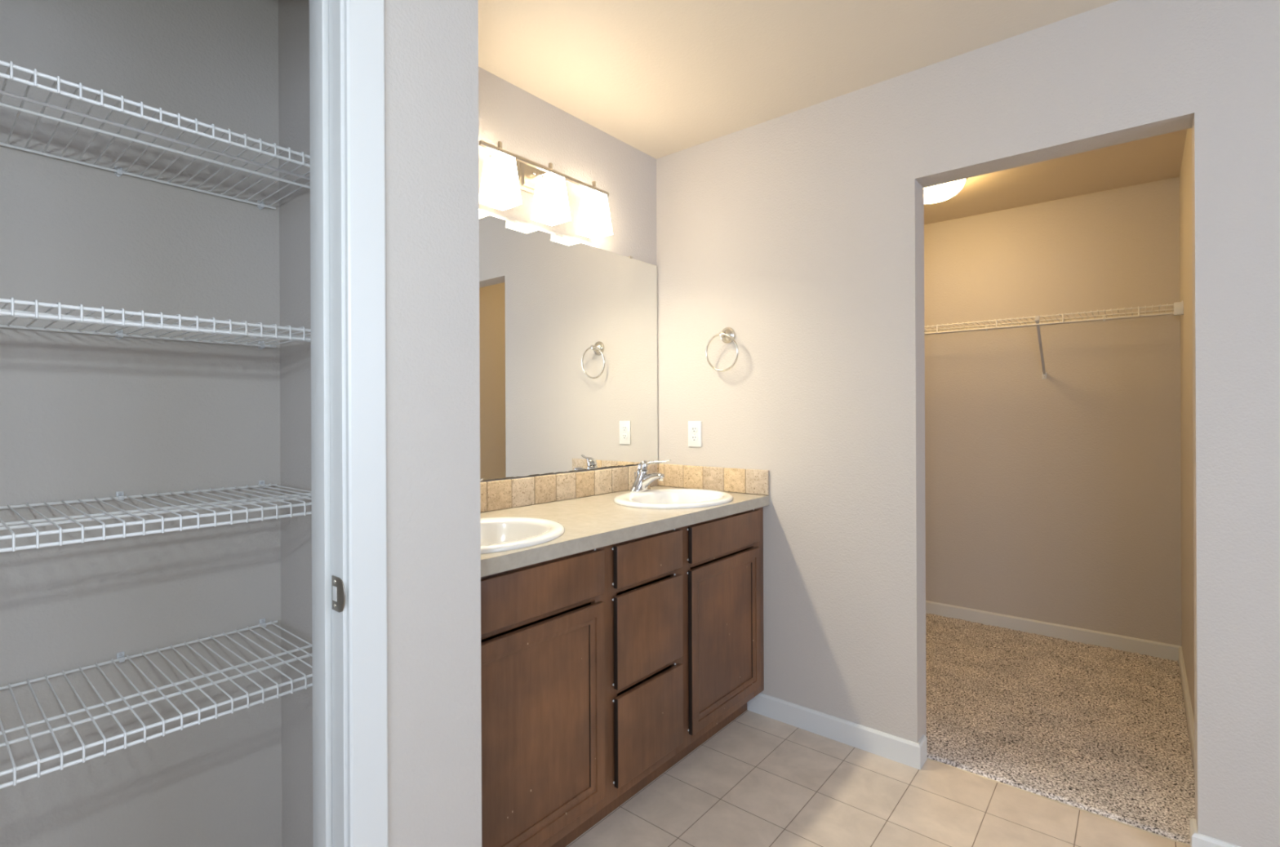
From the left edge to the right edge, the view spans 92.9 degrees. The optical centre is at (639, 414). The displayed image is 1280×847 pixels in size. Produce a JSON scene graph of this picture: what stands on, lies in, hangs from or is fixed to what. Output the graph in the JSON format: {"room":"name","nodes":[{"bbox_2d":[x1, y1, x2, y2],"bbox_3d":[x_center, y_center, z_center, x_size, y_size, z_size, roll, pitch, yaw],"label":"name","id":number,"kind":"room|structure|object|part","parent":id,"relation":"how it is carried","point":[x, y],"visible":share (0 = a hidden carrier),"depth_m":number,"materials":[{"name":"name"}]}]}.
{"room":"bathroom","nodes":[
{"label":"bathroom","id":0,"kind":"room"},
{"bbox_2d":[0,0,657,846],"bbox_3d":[-0.889,0.024,1.778,0.120,2.440,6.650,0,0,40],"label":"wall","id":1,"kind":"structure","parent":0,"point":[83,416],"depth_m":1.40,"materials":[{"name":"beige paint"}]},
{"bbox_2d":[0,60,310,209],"bbox_3d":[-1.167,-0.532,1.015,0.427,0.038,1.162,0,0,40],"label":"wire shelf","id":2,"kind":"object","parent":1,"relation":"attached to","point":[118,171],"visible":0.91,"depth_m":1.17,"materials":[{"name":"white metal"}]},
{"bbox_3d":[-1.323,-0.537,1.143,0.006,0.006,1.162,0,0,40],"label":"rail","id":3,"kind":"part","parent":2,"relation":"part of","materials":[{"name":"white plastic"}]},
{"bbox_3d":[-1.099,-0.534,0.959,0.006,0.006,1.162,0,0,40],"label":"rail","id":4,"kind":"part","parent":2,"relation":"part of","materials":[{"name":"white plastic"}]},
{"bbox_3d":[-1.142,-0.533,0.994,0.006,0.006,1.162,0,0,40],"label":"rail","id":5,"kind":"part","parent":2,"relation":"part of","materials":[{"name":"white plastic"}]},
{"bbox_3d":[-1.006,-0.516,0.882,0.006,0.006,1.162,0,0,40],"label":"lip rail","id":6,"kind":"part","parent":2,"relation":"part of","materials":[{"name":"white plastic"}]},
{"bbox_3d":[-1.007,-0.535,0.883,0.006,0.006,1.162,0,0,40],"label":"rail","id":7,"kind":"part","parent":2,"relation":"part of","materials":[{"name":"white plastic"}]},
{"bbox_2d":[0,297,311,350],"bbox_3d":[-1.166,-0.170,1.015,0.427,0.038,1.162,0,0,40],"label":"wire shelf","id":8,"kind":"object","parent":1,"relation":"attached to","point":[118,334],"visible":0.9,"depth_m":1.16,"materials":[{"name":"white metal"}]},
{"bbox_3d":[-1.321,-0.175,1.143,0.006,0.006,1.162,0,0,40],"label":"rail","id":9,"kind":"part","parent":8,"relation":"part of","materials":[{"name":"white plastic"}]},
{"bbox_3d":[-1.097,-0.172,0.959,0.006,0.006,1.162,0,0,40],"label":"rail","id":10,"kind":"part","parent":8,"relation":"part of","materials":[{"name":"white plastic"}]},
{"bbox_3d":[-1.141,-0.172,0.994,0.006,0.006,1.162,0,0,40],"label":"rail","id":11,"kind":"part","parent":8,"relation":"part of","materials":[{"name":"white plastic"}]},
{"bbox_3d":[-1.005,-0.154,0.882,0.006,0.006,1.162,0,0,40],"label":"lip rail","id":12,"kind":"part","parent":8,"relation":"part of","materials":[{"name":"white plastic"}]},
{"bbox_3d":[-1.006,-0.173,0.883,0.006,0.006,1.162,0,0,40],"label":"rail","id":13,"kind":"part","parent":8,"relation":"part of","materials":[{"name":"white plastic"}]},
{"bbox_2d":[0,480,311,552],"bbox_3d":[-1.164,0.191,1.015,0.427,0.038,1.162,0,0,40],"label":"wire shelf","id":14,"kind":"object","parent":1,"relation":"attached to","point":[120,496],"visible":0.91,"depth_m":1.16,"materials":[{"name":"white metal"}]},
{"bbox_3d":[-1.320,0.186,1.143,0.006,0.006,1.162,0,0,40],"label":"rail","id":15,"kind":"part","parent":14,"relation":"part of","materials":[{"name":"white plastic"}]},
{"bbox_3d":[-1.096,0.189,0.959,0.006,0.006,1.162,0,0,40],"label":"rail","id":16,"kind":"part","parent":14,"relation":"part of","materials":[{"name":"white plastic"}]},
{"bbox_3d":[-1.139,0.190,0.994,0.006,0.006,1.162,0,0,40],"label":"rail","id":17,"kind":"part","parent":14,"relation":"part of","materials":[{"name":"white plastic"}]},
{"bbox_3d":[-1.003,0.207,0.882,0.006,0.006,1.162,0,0,40],"label":"lip rail","id":18,"kind":"part","parent":14,"relation":"part of","materials":[{"name":"white plastic"}]},
{"bbox_3d":[-1.004,0.188,0.883,0.006,0.006,1.162,0,0,40],"label":"rail","id":19,"kind":"part","parent":14,"relation":"part of","materials":[{"name":"white plastic"}]},
{"bbox_2d":[0,618,312,789],"bbox_3d":[-1.163,0.549,1.015,0.427,0.038,1.162,0,0,40],"label":"wire shelf","id":20,"kind":"object","parent":1,"relation":"attached to","point":[120,656],"visible":0.94,"depth_m":1.16,"materials":[{"name":"white metal"}]},
{"bbox_3d":[-1.318,0.544,1.143,0.006,0.006,1.162,0,0,40],"label":"rail","id":21,"kind":"part","parent":20,"relation":"part of","materials":[{"name":"white plastic"}]},
{"bbox_3d":[-1.094,0.547,0.959,0.006,0.006,1.162,0,0,40],"label":"rail","id":22,"kind":"part","parent":20,"relation":"part of","materials":[{"name":"white plastic"}]},
{"bbox_3d":[-1.137,0.547,0.994,0.006,0.006,1.162,0,0,40],"label":"rail","id":23,"kind":"part","parent":20,"relation":"part of","materials":[{"name":"white plastic"}]},
{"bbox_3d":[-1.002,0.565,0.882,0.006,0.006,1.162,0,0,40],"label":"lip rail","id":24,"kind":"part","parent":20,"relation":"part of","materials":[{"name":"white plastic"}]},
{"bbox_3d":[-1.002,0.546,0.883,0.006,0.006,1.162,0,0,40],"label":"rail","id":25,"kind":"part","parent":20,"relation":"part of","materials":[{"name":"white plastic"}]},
{"bbox_2d":[479,140,613,239],"bbox_3d":[-0.339,-0.828,2.252,0.132,0.225,0.622,0,0,40],"label":"vanity light","id":26,"kind":"object","parent":1,"relation":"attached to","point":[502,181],"visible":1,"depth_m":2.21,"materials":[{"name":"white glass"}]},
{"bbox_3d":[-0.475,-0.798,2.065,0.054,0.144,0.054,0,0,40],"label":"bulb","id":27,"kind":"part","parent":26,"relation":"part of","materials":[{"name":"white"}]},
{"bbox_3d":[-0.475,-0.795,2.065,0.105,0.160,0.105,0,0,40],"label":"lamp shade","id":28,"kind":"part","parent":26,"relation":"part of","materials":[{"name":"white glass"}]},
{"bbox_3d":[-0.355,-0.895,2.264,0.056,0.030,0.030,0,0,40],"label":"arm","id":29,"kind":"part","parent":26,"relation":"part of","materials":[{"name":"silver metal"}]},
{"bbox_3d":[-0.329,-0.799,2.242,0.054,0.144,0.054,0,0,40],"label":"bulb","id":30,"kind":"part","parent":26,"relation":"part of","materials":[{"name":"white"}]},
{"bbox_3d":[-0.329,-0.795,2.242,0.105,0.160,0.105,0,0,40],"label":"lamp shade","id":31,"kind":"part","parent":26,"relation":"part of","materials":[{"name":"white glass"}]},
{"bbox_3d":[-0.182,-0.796,2.419,0.105,0.160,0.105,0,0,40],"label":"lamp shade","id":32,"kind":"part","parent":26,"relation":"part of","materials":[{"name":"white glass"}]},
{"bbox_2d":[479,212,657,481],"bbox_3d":[-0.400,-0.236,2.271,0.010,0.931,1.510,0,0,40],"label":"mirror","id":33,"kind":"object","parent":1,"relation":"attached to","point":[568,328],"visible":0.57,"depth_m":2.38,"materials":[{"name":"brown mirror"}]},
{"bbox_2d":[480,463,658,512],"bbox_3d":[-0.398,0.284,2.268,0.010,0.104,1.526,0,0,40],"label":"backsplash","id":34,"kind":"structure","parent":1,"relation":"attached to","point":[518,492],"depth_m":2.35,"materials":[{"name":"beige tile"}]},
{"bbox_2d":[278,0,481,846],"bbox_3d":[-0.685,0.023,1.349,0.743,2.440,0.252,0,0,40],"label":"wall partition","id":35,"kind":"structure","parent":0,"point":[431,46],"depth_m":1.15,"materials":[{"name":"beige paint"}]},
{"bbox_2d":[478,0,1186,224],"bbox_3d":[0.754,-1.234,0.416,4.398,0.140,6.650,0,0,40],"label":"ceiling","id":36,"kind":"structure","parent":0,"point":[661,78],"depth_m":2.07,"materials":[{"name":"paint"}]},
{"bbox_2d":[924,177,967,204],"bbox_3d":[1.460,-1.115,3.031,0.300,0.104,0.300,0,0,40],"label":"ceiling light","id":37,"kind":"object","parent":36,"relation":"attached to","point":[943,192],"visible":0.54,"depth_m":2.96,"materials":[{"name":"white glass"}]},
{"bbox_2d":[565,708,1189,846],"bbox_3d":[0.194,1.289,-0.276,4.398,0.100,4.854,0,0,40],"label":"floor","id":38,"kind":"structure","parent":0,"point":[760,780],"depth_m":1.92,"materials":[{"name":"beige tile"}]},
{"bbox_2d":[480,506,764,846],"bbox_3d":[-0.180,0.808,2.089,0.569,0.864,1.524,0,0,40],"label":"vanity cabinet","id":39,"kind":"object","parent":38,"relation":"on","point":[603,668],"visible":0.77,"depth_m":1.78,"materials":[{"name":"brown wood"}]},
{"bbox_3d":[-0.260,0.451,1.560,0.017,0.126,0.480,0,0,40],"label":"drawer","id":40,"kind":"part","parent":39,"relation":"part of","materials":[{"name":"brown wood"}]},
{"bbox_3d":[-0.259,0.818,1.560,0.017,0.560,0.480,0,0,40],"label":"door","id":41,"kind":"part","parent":39,"relation":"part of","materials":[{"name":"brown wood"}]},
{"bbox_2d":[480,485,768,577],"bbox_3d":[-0.179,0.356,2.087,0.577,0.040,1.524,0,0,40],"label":"countertop","id":42,"kind":"structure","parent":39,"relation":"on","point":[591,522],"depth_m":1.96,"materials":[{"name":"beige laminate"}]},
{"bbox_2d":[480,516,564,554],"bbox_3d":[-0.451,0.405,1.686,0.440,0.164,0.516,0,0,40],"label":"sink","id":43,"kind":"object","parent":42,"relation":"in","point":[502,534],"visible":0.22,"depth_m":1.84,"materials":[{"name":"white ceramic"}]},
{"bbox_2d":[629,459,671,493],"bbox_3d":[0.037,0.253,2.514,0.158,0.134,0.124,0,0,40],"label":"faucet","id":44,"kind":"object","parent":42,"relation":"on","point":[642,479],"visible":1,"depth_m":2.51,"materials":[{"name":"silver metal"}]},
{"bbox_3d":[0.042,0.276,2.510,0.139,0.073,0.045,0,0,40],"label":"spout","id":45,"kind":"part","parent":44,"relation":"part of","materials":[{"name":"silver metal"}]},
{"bbox_3d":[0.060,0.209,2.526,0.140,0.047,0.045,0,0,9],"label":"lever handle","id":46,"kind":"part","parent":44,"relation":"part of","materials":[{"name":"silver metal"}]},
{"bbox_2d":[613,488,733,509],"bbox_3d":[0.134,0.402,2.394,0.440,0.164,0.516,0,0,40],"label":"sink","id":47,"kind":"object","parent":42,"relation":"in","point":[660,499],"visible":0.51,"depth_m":2.48,"materials":[{"name":"white ceramic"}]},
{"bbox_3d":[0.032,0.450,1.914,0.017,0.126,0.328,0,0,40],"label":"drawer","id":48,"kind":"part","parent":39,"relation":"part of","materials":[{"name":"brown wood"}]},
{"bbox_3d":[0.034,0.967,1.914,0.017,0.263,0.328,0,0,40],"label":"drawer","id":49,"kind":"part","parent":39,"relation":"part of","materials":[{"name":"brown wood"}]},
{"bbox_3d":[0.033,0.673,1.914,0.017,0.273,0.328,0,0,40],"label":"drawer","id":50,"kind":"part","parent":39,"relation":"part of","materials":[{"name":"brown wood"}]},
{"bbox_3d":[0.325,0.448,2.269,0.017,0.126,0.480,0,0,40],"label":"drawer","id":51,"kind":"part","parent":39,"relation":"part of","materials":[{"name":"brown wood"}]},
{"bbox_3d":[0.326,0.816,2.268,0.017,0.562,0.480,0,0,40],"label":"door","id":52,"kind":"part","parent":39,"relation":"part of","materials":[{"name":"brown wood"}]},
{"bbox_2d":[927,758,1190,846],"bbox_3d":[1.300,1.232,1.960,0.699,0.003,0.007,0,0,40],"label":"trim","id":53,"kind":"structure","parent":38,"relation":"on","point":[927,758],"depth_m":1.93,"materials":[{"name":"beige metal"}]},
{"bbox_2d":[656,0,1279,846],"bbox_3d":[1.722,0.012,1.582,4.158,2.440,0.115,0,0,40],"label":"wall","id":54,"kind":"structure","parent":0,"point":[800,233],"depth_m":2.16,"materials":[{"name":"beige paint"}]},
{"bbox_2d":[688,421,702,447],"bbox_3d":[0.244,0.088,2.722,0.071,0.115,0.008,0,0,40],"label":"outlet","id":55,"kind":"object","parent":54,"relation":"attached to","point":[694,427],"visible":1,"depth_m":2.72,"materials":[{"name":"white plastic"}]},
{"bbox_2d":[691,426,697,432],"bbox_3d":[0.243,0.069,2.720,0.034,0.027,0.002,0,0,40],"label":"receptacle","id":56,"kind":"object","parent":55,"relation":"attached to","point":[694,429],"depth_m":2.72,"materials":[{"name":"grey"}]},
{"bbox_2d":[691,435,697,441],"bbox_3d":[0.243,0.108,2.720,0.034,0.027,0.002,0,0,40],"label":"receptacle","id":57,"kind":"object","parent":55,"relation":"attached to","point":[694,438],"depth_m":2.72,"materials":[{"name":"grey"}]},
{"bbox_2d":[658,463,768,495],"bbox_3d":[0.306,0.281,2.669,0.571,0.104,0.010,0,0,40],"label":"backsplash","id":58,"kind":"structure","parent":54,"relation":"attached to","point":[754,482],"depth_m":2.64,"materials":[{"name":"beige tile"}]},
{"bbox_2d":[705,327,738,371],"bbox_3d":[0.358,-0.278,2.594,0.161,0.192,0.058,0,0,40],"label":"towel ring","id":59,"kind":"object","parent":54,"relation":"attached to","point":[727,335],"visible":1,"depth_m":2.59,"materials":[{"name":"silver metal"}]},
{"bbox_2d":[747,693,927,769],"bbox_3d":[0.739,1.194,2.362,0.679,0.084,0.086,0,0,40],"label":"baseboard","id":60,"kind":"structure","parent":54,"relation":"attached to","point":[912,754],"depth_m":2.29,"materials":[{"name":"white wood"}]},
{"bbox_2d":[925,600,1195,777],"bbox_3d":[1.415,1.191,2.975,1.903,0.084,1.636,0,0,40],"label":"baseboard","id":61,"kind":"structure","parent":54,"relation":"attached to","point":[1154,649],"depth_m":3.24,"materials":[{"name":"white wood"}]},
{"bbox_2d":[1189,818,1240,846],"bbox_3d":[2.426,1.187,0.969,2.300,0.084,0.086,0,0,40],"label":"baseboard","id":62,"kind":"structure","parent":54,"relation":"attached to","point":[1197,840],"depth_m":1.66,"materials":[{"name":"white wood"}]},
{"bbox_2d":[924,176,1182,646],"bbox_3d":[2.885,0.027,2.896,4.278,2.400,0.120,0,0,40],"label":"wall","id":63,"kind":"structure","parent":0,"point":[1055,499],"depth_m":3.31,"materials":[{"name":"beige paint"}]},
{"bbox_2d":[924,300,1183,378],"bbox_3d":[1.828,-0.354,3.476,1.893,0.321,0.329,0,0,40],"label":"wire shelf","id":64,"kind":"object","parent":63,"relation":"attached to","point":[1178,308],"visible":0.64,"depth_m":3.15,"materials":[{"name":"white metal"}]},
{"bbox_3d":[1.726,-0.497,3.358,1.887,0.006,0.006,0,0,40],"label":"rail","id":65,"kind":"part","parent":64,"relation":"part of","materials":[{"name":"white plastic"}]},
{"bbox_3d":[1.831,-0.497,3.485,1.887,0.006,0.006,0,0,40],"label":"rail","id":66,"kind":"part","parent":64,"relation":"part of","materials":[{"name":"white plastic"}]},
{"bbox_3d":[1.726,-0.458,3.357,1.887,0.006,0.006,0,0,40],"label":"lip rail","id":67,"kind":"part","parent":64,"relation":"part of","materials":[{"name":"white plastic"}]},
{"bbox_3d":[1.924,-0.502,3.597,1.887,0.006,0.006,0,0,40],"label":"rail","id":68,"kind":"part","parent":64,"relation":"part of","materials":[{"name":"white plastic"}]},
{"bbox_2d":[1179,128,1194,719],"bbox_3d":[2.183,0.030,2.337,0.100,2.400,1.636,0,0,40],"label":"wall","id":69,"kind":"structure","parent":0,"point":[1185,175],"depth_m":2.55,"materials":[{"name":"beige paint"}]},
{"bbox_3d":[2.311,1.279,2.288,4.398,0.100,1.796,0,0,40],"label":"floor","id":70,"kind":"structure","parent":0,"visible":0},
{"bbox_2d":[925,613,1195,845],"bbox_3d":[1.399,1.224,2.955,1.878,0.017,1.662,0,0,40],"label":"carpet","id":71,"kind":"object","parent":70,"relation":"on","point":[1100,731],"visible":0.54,"depth_m":2.43,"materials":[{"name":"beige carpet"}]},
{"bbox_3d":[-1.439,0.026,-0.058,0.115,2.440,2.878,0,0,40],"label":"wall","id":72,"kind":"structure","parent":0,"visible":0},
{"bbox_2d":[309,0,347,846],"bbox_3d":[-0.759,0.208,0.757,0.124,2.070,0.756,0,0,40],"label":"door frame","id":73,"kind":"structure","parent":72,"relation":"in","point":[326,42],"depth_m":1.02,"materials":[{"name":"white wood"}]},
{"bbox_3d":[-0.500,0.299,1.009,0.044,0.057,0.002,0,0,40],"label":"strike plate","id":74,"kind":"part","parent":73,"relation":"part of","materials":[{"name":"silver metal"}]},
{"bbox_2d":[343,0,388,846],"bbox_3d":[-0.460,0.177,1.027,0.012,2.130,0.065,0,0,40],"label":"trim","id":75,"kind":"structure","parent":72,"relation":"attached to","point":[363,20],"depth_m":1.02,"materials":[{"name":"white wood"}]}
]}

